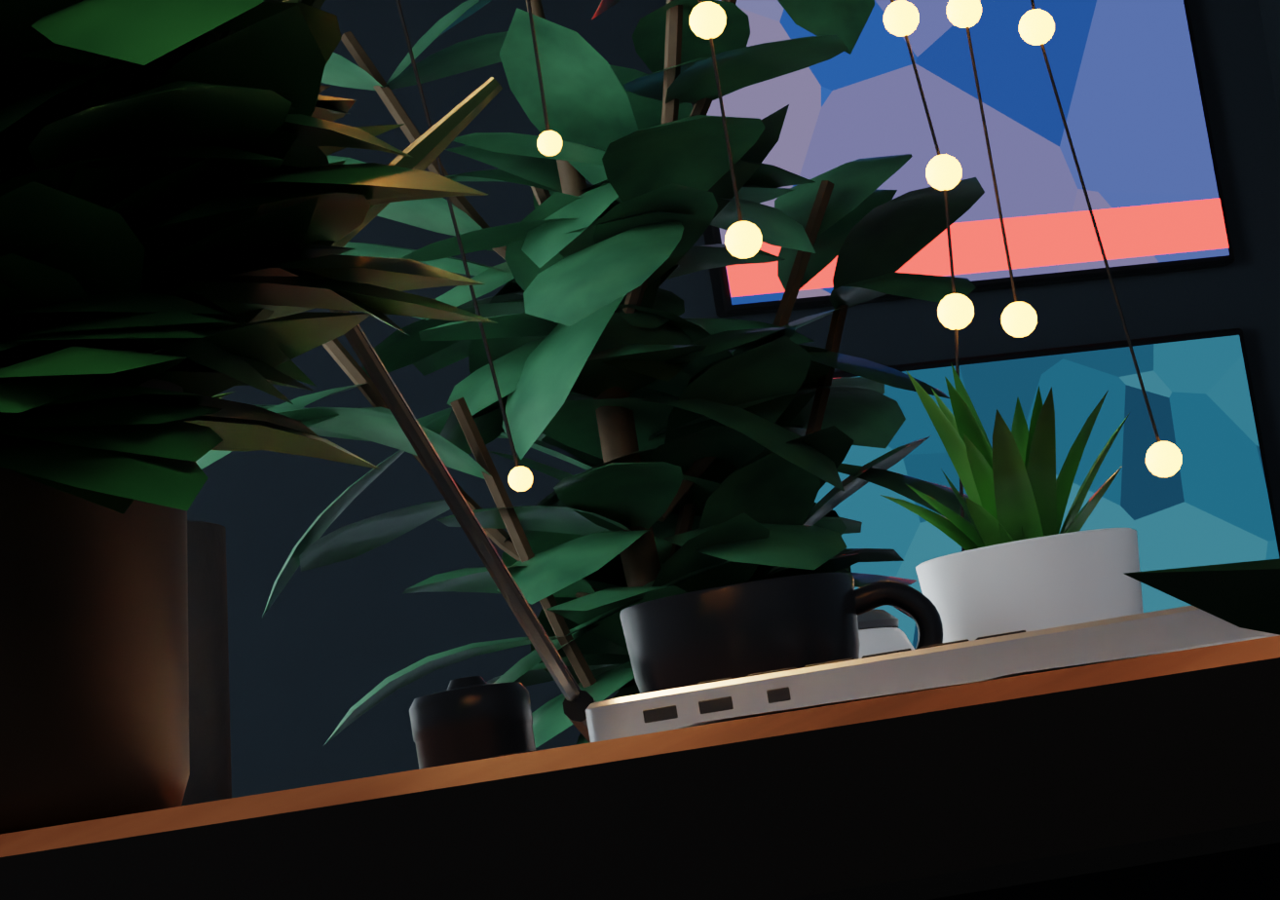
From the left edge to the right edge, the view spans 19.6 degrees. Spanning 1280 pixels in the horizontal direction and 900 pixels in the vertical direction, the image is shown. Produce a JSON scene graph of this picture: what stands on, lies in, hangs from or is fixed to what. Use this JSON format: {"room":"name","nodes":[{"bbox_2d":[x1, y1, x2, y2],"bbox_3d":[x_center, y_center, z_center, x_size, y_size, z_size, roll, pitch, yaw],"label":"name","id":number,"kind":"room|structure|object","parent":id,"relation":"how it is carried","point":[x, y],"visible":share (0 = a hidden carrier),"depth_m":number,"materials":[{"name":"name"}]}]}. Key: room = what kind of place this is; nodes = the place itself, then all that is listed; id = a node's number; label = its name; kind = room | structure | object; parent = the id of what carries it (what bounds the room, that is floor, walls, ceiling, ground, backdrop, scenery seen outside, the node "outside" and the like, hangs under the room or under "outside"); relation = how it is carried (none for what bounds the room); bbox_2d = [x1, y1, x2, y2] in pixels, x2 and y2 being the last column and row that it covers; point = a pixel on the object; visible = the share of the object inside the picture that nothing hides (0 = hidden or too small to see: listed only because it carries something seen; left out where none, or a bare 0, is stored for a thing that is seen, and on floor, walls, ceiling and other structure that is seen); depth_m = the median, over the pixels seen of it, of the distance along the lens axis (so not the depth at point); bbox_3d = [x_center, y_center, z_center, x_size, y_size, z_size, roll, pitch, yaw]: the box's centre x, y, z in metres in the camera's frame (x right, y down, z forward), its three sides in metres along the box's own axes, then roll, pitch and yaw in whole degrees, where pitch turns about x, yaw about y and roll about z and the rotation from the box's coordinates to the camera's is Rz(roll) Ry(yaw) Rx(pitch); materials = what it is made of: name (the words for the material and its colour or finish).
{"room":"office","nodes":[
{"label":"office","id":0,"kind":"room"},
{"bbox_2d":[187,0,1279,798],"bbox_3d":[-2.351,0.293,6.020,8.400,3.000,0.300,-7,-7,-21],"label":"wall","id":1,"kind":"structure","parent":0,"point":[316,655],"depth_m":6.76,"materials":[{"name":"paint"}]},
{"bbox_2d":[665,0,1234,317],"bbox_3d":[0.595,-0.729,7.183,1.100,0.854,0.057,-7,-7,-21],"label":"painting","id":2,"kind":"object","parent":1,"relation":"attached to","point":[1127,77],"visible":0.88,"depth_m":7.18,"materials":[{"name":"paper"}]},
{"bbox_2d":[814,328,1279,648],"bbox_3d":[0.744,0.257,7.064,1.100,0.892,0.054,-7,-7,-21],"label":"painting","id":3,"kind":"object","parent":1,"relation":"attached to","point":[1210,502],"visible":0.35,"depth_m":7.15,"materials":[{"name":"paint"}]},
{"bbox_2d":[1257,0,1279,117],"bbox_3d":[2.858,-0.820,3.695,0.200,3.000,8.100,-7,-7,-21],"label":"wall","id":4,"kind":"structure","parent":0,"point":[1269,10],"depth_m":7.46,"materials":[{"name":"black paint"}]},
{"bbox_3d":[-0.694,1.135,2.030,8.400,0.100,8.500,-7,-7,-21],"label":"floor","id":5,"kind":"structure","parent":0,"visible":0},
{"bbox_2d":[195,0,984,748],"bbox_3d":[0.018,0.253,3.691,0.857,1.791,0.891,-7,-7,-21],"label":"tree","id":6,"kind":"object","parent":5,"relation":"on","point":[700,454],"visible":0.69,"depth_m":3.69,"materials":[{"name":"plant"}]},
{"bbox_2d":[0,635,1279,899],"bbox_3d":[-0.191,0.531,1.273,2.136,0.750,1.305,-7,-7,-21],"label":"desk","id":7,"kind":"object","parent":5,"relation":"on","point":[1149,777],"visible":1,"depth_m":0.80,"materials":[{"name":"brown wood"}]},
{"bbox_2d":[180,391,233,806],"bbox_3d":[-0.211,0.003,1.077,0.188,0.244,0.237,-7,-7,-21],"label":"pot plant","id":8,"kind":"object","parent":7,"relation":"on","point":[209,778],"visible":0.1,"depth_m":1.03,"materials":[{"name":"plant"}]},
{"bbox_2d":[0,0,502,834],"bbox_3d":[-0.164,-0.095,0.811,0.307,0.360,0.311,-7,-7,-21],"label":"plant","id":9,"kind":"object","parent":7,"relation":"on","point":[187,210],"visible":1,"depth_m":0.83,"materials":[{"name":"green plant"}]},
{"bbox_2d":[409,676,535,769],"bbox_3d":[-0.064,0.118,1.444,0.048,0.058,0.048,-7,-7,-21],"label":"jar","id":10,"kind":"object","parent":7,"relation":"on","point":[467,719],"visible":0.67,"depth_m":1.43,"materials":[{"name":"ceramic"}]},
{"bbox_2d":[619,571,943,693],"bbox_3d":[0.043,0.090,1.413,0.151,0.072,0.150,-10,-7,4],"label":"coffee cup","id":11,"kind":"object","parent":7,"relation":"on","point":[732,631],"visible":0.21,"depth_m":1.38,"materials":[{"name":"black ceramic"}]},
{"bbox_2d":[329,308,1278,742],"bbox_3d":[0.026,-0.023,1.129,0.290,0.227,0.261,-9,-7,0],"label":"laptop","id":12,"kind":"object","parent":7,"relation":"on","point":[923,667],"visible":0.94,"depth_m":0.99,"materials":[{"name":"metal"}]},
{"bbox_2d":[488,648,1190,758],"bbox_3d":[0.125,0.068,1.036,0.526,0.002,0.336,-7,-7,-21],"label":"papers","id":13,"kind":"object","parent":7,"relation":"on","point":[839,702],"visible":0.04,"depth_m":0.85,"materials":[{"name":"paper"}]},
{"bbox_2d":[857,608,914,658],"bbox_3d":[0.080,0.101,1.599,0.086,0.082,0.086,-7,-7,-21],"label":"computer mouse","id":14,"kind":"object","parent":7,"relation":"on","point":[879,631],"visible":0.12,"depth_m":1.57,"materials":[{"name":"white plastic"}]},
{"bbox_2d":[880,364,1143,642],"bbox_3d":[0.170,0.043,1.655,0.104,0.180,0.166,-7,-7,-21],"label":"potted plant","id":15,"kind":"object","parent":7,"relation":"on","point":[1020,563],"visible":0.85,"depth_m":1.62,"materials":[{"name":"green plant"}]},
{"bbox_2d":[1124,558,1279,635],"bbox_3d":[0.292,0.267,0.408,0.470,0.914,0.636,-7,-7,-21],"label":"floor plant","id":16,"kind":"object","parent":5,"relation":"on","point":[1243,594],"visible":1,"depth_m":0.39,"materials":[{"name":"green plant"}]},
{"bbox_3d":[-1.183,-1.905,2.390,8.400,0.100,8.500,-7,-7,-21],"label":"ceiling","id":17,"kind":"structure","parent":0,"visible":0},
{"bbox_2d":[395,0,532,491],"bbox_3d":[-0.268,-0.927,2.998,0.067,1.962,0.020,-7,-7,-21],"label":"string light","id":18,"kind":"object","parent":17,"relation":"hanging from","point":[520,478],"depth_m":2.90,"materials":[{"name":"beige glass"}]},
{"bbox_2d":[527,0,562,155],"bbox_3d":[-0.200,-1.068,2.986,0.029,1.710,0.019,-3,-9,-42],"label":"string light","id":19,"kind":"object","parent":17,"relation":"hanging from","point":[549,142],"depth_m":2.88,"materials":[{"name":"beige glass"}]},
{"bbox_2d":[689,0,761,258],"bbox_3d":[-0.081,-1.035,3.022,0.075,1.804,0.024,-7,-7,-21],"label":"string light","id":20,"kind":"object","parent":17,"relation":"hanging from","point":[707,19],"depth_m":2.93,"materials":[{"name":"beige glass"}]},
{"bbox_2d":[883,0,1026,551],"bbox_3d":[0.099,-0.904,3.098,0.113,2.101,0.024,-7,-7,-21],"label":"string light","id":21,"kind":"object","parent":17,"relation":"hanging from","point":[901,18],"depth_m":3.03,"materials":[{"name":"beige glass"}]},
{"bbox_2d":[968,0,1036,335],"bbox_3d":[0.173,-1.018,3.178,0.046,1.881,0.024,-7,-7,-21],"label":"string light","id":22,"kind":"object","parent":17,"relation":"hanging from","point":[1029,321],"depth_m":3.06,"materials":[{"name":"beige glass"}]},
{"bbox_2d":[979,0,1182,477],"bbox_3d":[0.250,-0.966,3.132,0.071,2.018,0.024,-7,-7,-21],"label":"string light","id":23,"kind":"object","parent":17,"relation":"hanging from","point":[1036,26],"depth_m":3.04,"materials":[{"name":"beige glass"}]}
]}

